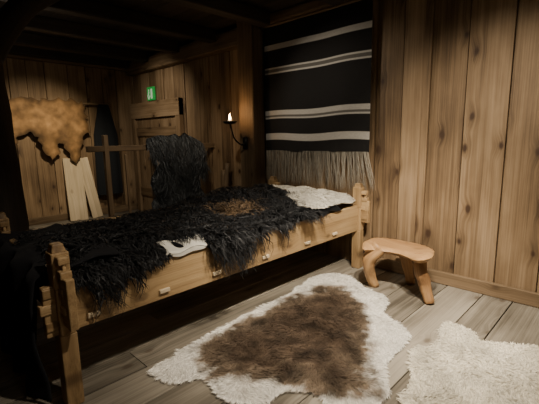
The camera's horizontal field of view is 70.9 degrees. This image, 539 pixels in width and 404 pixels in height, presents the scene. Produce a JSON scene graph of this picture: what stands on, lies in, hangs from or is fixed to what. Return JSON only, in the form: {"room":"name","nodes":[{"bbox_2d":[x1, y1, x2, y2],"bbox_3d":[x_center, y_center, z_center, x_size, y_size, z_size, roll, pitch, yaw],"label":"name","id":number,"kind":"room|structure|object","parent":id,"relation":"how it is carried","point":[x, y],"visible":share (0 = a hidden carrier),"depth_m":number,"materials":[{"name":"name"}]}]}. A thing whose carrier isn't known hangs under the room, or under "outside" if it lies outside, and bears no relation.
{"room":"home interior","nodes":[
{"label":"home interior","id":0,"kind":"room"},
{"bbox_2d":[6,54,129,71],"bbox_3d":[-4.605,-2.423,5.954,0.120,0.190,5.040,8,13,43],"label":"ceiling beam","id":1,"kind":"structure","parent":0,"point":[9,55],"depth_m":6.80,"materials":[{"name":"brown wood"}]},
{"bbox_2d":[3,58,137,218],"bbox_3d":[-4.655,-1.032,6.280,0.096,3.060,5.060,8,13,43],"label":"wall","id":2,"kind":"structure","parent":0,"point":[43,179],"depth_m":7.04,"materials":[{"name":"brown wood"}]},
{"bbox_2d":[28,203,137,225],"bbox_3d":[-4.586,0.418,6.484,0.036,0.130,5.060,8,13,43],"label":"baseboard","id":3,"kind":"structure","parent":2,"relation":"attached to","point":[60,217],"depth_m":7.15,"materials":[{"name":"brown wood"}]},
{"bbox_2d":[77,102,110,106],"bbox_3d":[-3.830,-1.781,6.841,0.152,0.075,1.900,8,13,43],"label":"rod","id":4,"kind":"object","parent":2,"relation":"attached to","point":[84,104],"visible":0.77,"depth_m":7.23,"materials":[{"name":"brown wood"}]},
{"bbox_2d":[9,96,89,162],"bbox_3d":[-3.920,-1.254,6.714,0.047,1.200,1.457,8,13,43],"label":"leather hide","id":5,"kind":"object","parent":4,"relation":"hanging from","point":[56,121],"visible":0.92,"depth_m":6.75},
{"bbox_2d":[94,104,122,194],"bbox_3d":[-3.213,-1.029,7.507,0.182,1.750,0.515,8,13,43],"label":"garment","id":6,"kind":"object","parent":4,"relation":"hanging from","point":[104,124],"visible":0.78,"depth_m":7.44,"materials":[{"name":"fabric"}]},
{"bbox_2d":[14,32,147,62],"bbox_3d":[-3.970,-2.330,5.237,0.159,0.178,4.894,8,13,43],"label":"joist","id":7,"kind":"object","parent":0,"point":[25,39],"depth_m":6.07,"materials":[{"name":"brown wood"}]},
{"bbox_2d":[0,8,178,53],"bbox_3d":[-3.249,-2.227,4.549,0.167,0.175,4.884,8,13,43],"label":"joist","id":8,"kind":"object","parent":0,"point":[38,23],"depth_m":5.32,"materials":[{"name":"brown wood"}]},
{"bbox_2d":[0,0,215,42],"bbox_3d":[-2.532,-2.119,3.863,0.169,0.177,4.896,8,13,43],"label":"joist","id":9,"kind":"object","parent":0,"point":[89,9],"depth_m":4.64,"materials":[{"name":"brown wood"}]},
{"bbox_2d":[0,0,309,61],"bbox_3d":[-1.305,-2.070,2.781,9.500,0.060,5.216,8,13,43],"label":"ceiling","id":10,"kind":"structure","parent":0,"point":[160,8],"depth_m":4.91,"materials":[{"name":"brown wood"}]},
{"bbox_2d":[260,0,360,29],"bbox_3d":[0.522,-2.203,4.413,1.790,0.027,0.028,8,13,43],"label":"hanging rod","id":11,"kind":"object","parent":10,"relation":"attached to","point":[351,1],"visible":1,"depth_m":4.43,"materials":[{"name":"brown wood"}]},
{"bbox_2d":[264,0,375,190],"bbox_3d":[0.547,-1.181,4.575,1.693,2.040,0.062,8,13,43],"label":"wall hanging","id":12,"kind":"object","parent":11,"relation":"hanging from","point":[318,66],"depth_m":4.50,"materials":[{"name":"fabric"}]},
{"bbox_2d":[126,29,236,75],"bbox_3d":[-1.593,-2.479,6.456,3.460,0.236,0.159,8,13,43],"label":"ceiling beam","id":13,"kind":"structure","parent":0,"point":[227,41],"depth_m":6.11,"materials":[{"name":"brown wood"}]},
{"bbox_2d":[162,0,269,26],"bbox_3d":[-1.746,-2.000,3.105,0.165,0.175,4.893,8,13,43],"label":"joist","id":14,"kind":"object","parent":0,"point":[231,9],"depth_m":4.35,"materials":[{"name":"brown wood"}]},
{"bbox_2d":[0,209,538,403],"bbox_3d":[-1.254,1.024,3.313,9.500,0.100,5.220,8,13,43],"label":"floor","id":15,"kind":"structure","parent":0,"point":[116,356],"depth_m":3.04,"materials":[{"name":"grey wood"}]},
{"bbox_2d":[0,0,58,230],"bbox_3d":[-2.261,-0.638,3.574,0.403,3.130,1.076,8,13,43],"label":"timber post","id":16,"kind":"object","parent":15,"relation":"on","point":[15,15],"visible":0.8,"depth_m":3.34,"materials":[{"name":"brown wood"}]},
{"bbox_2d":[62,157,102,220],"bbox_3d":[-3.575,-0.255,7.234,0.262,1.178,0.610,8,13,43],"label":"leaning board","id":17,"kind":"object","parent":15,"relation":"on","point":[79,180],"visible":0.86,"depth_m":7.20,"materials":[{"name":"brown wood"}]},
{"bbox_2d":[86,135,213,216],"bbox_3d":[-1.579,-0.197,5.550,0.125,1.560,1.990,8,13,43],"label":"drying rack","id":18,"kind":"object","parent":15,"relation":"on","point":[105,148],"visible":0.52,"depth_m":5.03,"materials":[{"name":"brown wood"}]},
{"bbox_2d":[146,133,210,209],"bbox_3d":[-1.310,-0.316,5.692,0.230,1.431,1.132,8,13,43],"label":"black fur hide","id":19,"kind":"object","parent":18,"relation":"hanging from","point":[179,172],"visible":0.85,"depth_m":5.54,"materials":[{"name":"black fur"}]},
{"bbox_2d":[0,176,369,403],"bbox_3d":[-0.538,0.408,3.660,1.620,0.975,3.330,8,13,43],"label":"wooden bed","id":20,"kind":"object","parent":15,"relation":"on","point":[63,311],"visible":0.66,"depth_m":2.49,"materials":[{"name":"brown wood"}]},
{"bbox_2d":[0,223,119,401],"bbox_3d":[-1.560,0.659,2.663,1.250,0.801,0.564,8,13,43],"label":"blanket","id":21,"kind":"object","parent":20,"relation":"on","point":[18,300],"visible":0.84,"depth_m":2.31,"materials":[{"name":"fabric"}]},
{"bbox_2d":[11,183,341,324],"bbox_3d":[-0.624,0.231,3.454,1.711,0.561,2.975,8,13,43],"label":"blanket","id":22,"kind":"object","parent":20,"relation":"on","point":[229,219],"visible":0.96,"depth_m":2.89,"materials":[{"name":"fur"}]},
{"bbox_2d":[158,234,206,256],"bbox_3d":[-0.611,0.303,2.678,0.162,0.100,0.370,8,13,43],"label":"sheepskin","id":23,"kind":"object","parent":22,"relation":"on","point":[195,245],"visible":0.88,"depth_m":2.65,"materials":[{"name":"fur"}]},
{"bbox_2d":[270,184,353,208],"bbox_3d":[0.312,-0.092,4.344,1.223,0.151,0.815,8,13,43],"label":"sheepskin","id":24,"kind":"object","parent":20,"relation":"on","point":[315,198],"visible":0.98,"depth_m":4.08,"materials":[{"name":"fur"}]},
{"bbox_2d":[221,170,224,186],"bbox_3d":[-0.758,0.000,6.001,0.216,1.020,0.158,-2,10,-5],"label":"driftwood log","id":25,"kind":"object","parent":15,"relation":"on","point":[222,171],"visible":0.16,"depth_m":5.91,"materials":[{"name":"brown wood"}]},
{"bbox_2d":[223,163,229,186],"bbox_3d":[-0.708,-0.030,5.809,0.246,1.134,0.108,-4,10,-16],"label":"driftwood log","id":26,"kind":"object","parent":15,"relation":"on","point":[227,165],"visible":0.3,"depth_m":5.74,"materials":[{"name":"brown wood"}]},
{"bbox_2d":[237,21,265,187],"bbox_3d":[-0.240,-0.946,5.346,0.305,3.063,0.234,8,13,43],"label":"timber post","id":27,"kind":"object","parent":15,"relation":"on","point":[250,51],"visible":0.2,"depth_m":5.17,"materials":[{"name":"brown wood"}]},
{"bbox_2d":[222,114,247,148],"bbox_3d":[-0.494,-0.967,5.201,0.210,0.480,0.312,8,13,43],"label":"candle sconce","id":28,"kind":"object","parent":27,"relation":"attached to","point":[229,121],"visible":1,"depth_m":5.18,"materials":[{"name":"metal"}]},
{"bbox_2d":[146,272,411,403],"bbox_3d":[0.427,0.975,2.949,1.411,0.054,2.377,7,12,38],"label":"rug","id":29,"kind":"object","parent":15,"relation":"on","point":[332,338],"visible":1,"depth_m":2.65,"materials":[{"name":"fur"}]},
{"bbox_2d":[362,238,434,303],"bbox_3d":[1.293,0.636,3.679,0.729,0.496,0.568,8,13,43],"label":"stool","id":30,"kind":"object","parent":15,"relation":"on","point":[374,248],"visible":1,"depth_m":3.65,"materials":[{"name":"brown wood"}]},
{"bbox_2d":[396,321,538,403],"bbox_3d":[1.469,1.085,2.236,1.278,0.046,1.330,-10,13,-42],"label":"rug","id":31,"kind":"object","parent":15,"relation":"on","point":[460,368],"visible":1,"depth_m":2.37,"materials":[{"name":"white fur"}]},
{"bbox_2d":[270,0,350,24],"bbox_3d":[1.835,-2.095,3.176,5.385,0.133,0.120,8,13,43],"label":"ceiling beam","id":32,"kind":"structure","parent":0,"point":[310,6],"depth_m":4.53,"materials":[{"name":"brown wood"}]},
{"bbox_2d":[129,0,538,292],"bbox_3d":[0.503,-0.872,4.853,9.340,3.060,0.098,8,13,43],"label":"wall","id":33,"kind":"structure","parent":0,"point":[481,208],"depth_m":3.68,"materials":[{"name":"brown wood"}]},
{"bbox_2d":[147,86,155,100],"bbox_3d":[-2.272,-2.078,7.266,0.260,0.250,0.046,8,13,43],"label":"exit sign","id":34,"kind":"object","parent":33,"relation":"attached to","point":[151,95],"visible":1,"depth_m":7.22,"materials":[{"name":"green plastic"}]},
{"bbox_2d":[130,97,183,210],"bbox_3d":[-2.167,-0.821,7.351,1.780,2.200,0.100,8,13,43],"label":"door","id":35,"kind":"structure","parent":33,"relation":"in","point":[144,128],"depth_m":7.47,"materials":[{"name":"brown wood"}]},
{"bbox_2d":[413,0,435,263],"bbox_3d":[1.541,-0.704,3.772,0.075,2.800,0.036,8,13,43],"label":"trim","id":36,"kind":"structure","parent":33,"relation":"attached to","point":[430,5],"depth_m":3.74,"materials":[{"name":"brown wood"}]},
{"bbox_2d":[363,253,538,307],"bbox_3d":[2.436,0.869,3.186,3.900,0.130,0.036,8,13,43],"label":"baseboard","id":37,"kind":"structure","parent":33,"relation":"attached to","point":[530,298],"depth_m":3.62,"materials":[{"name":"brown wood"}]}
]}

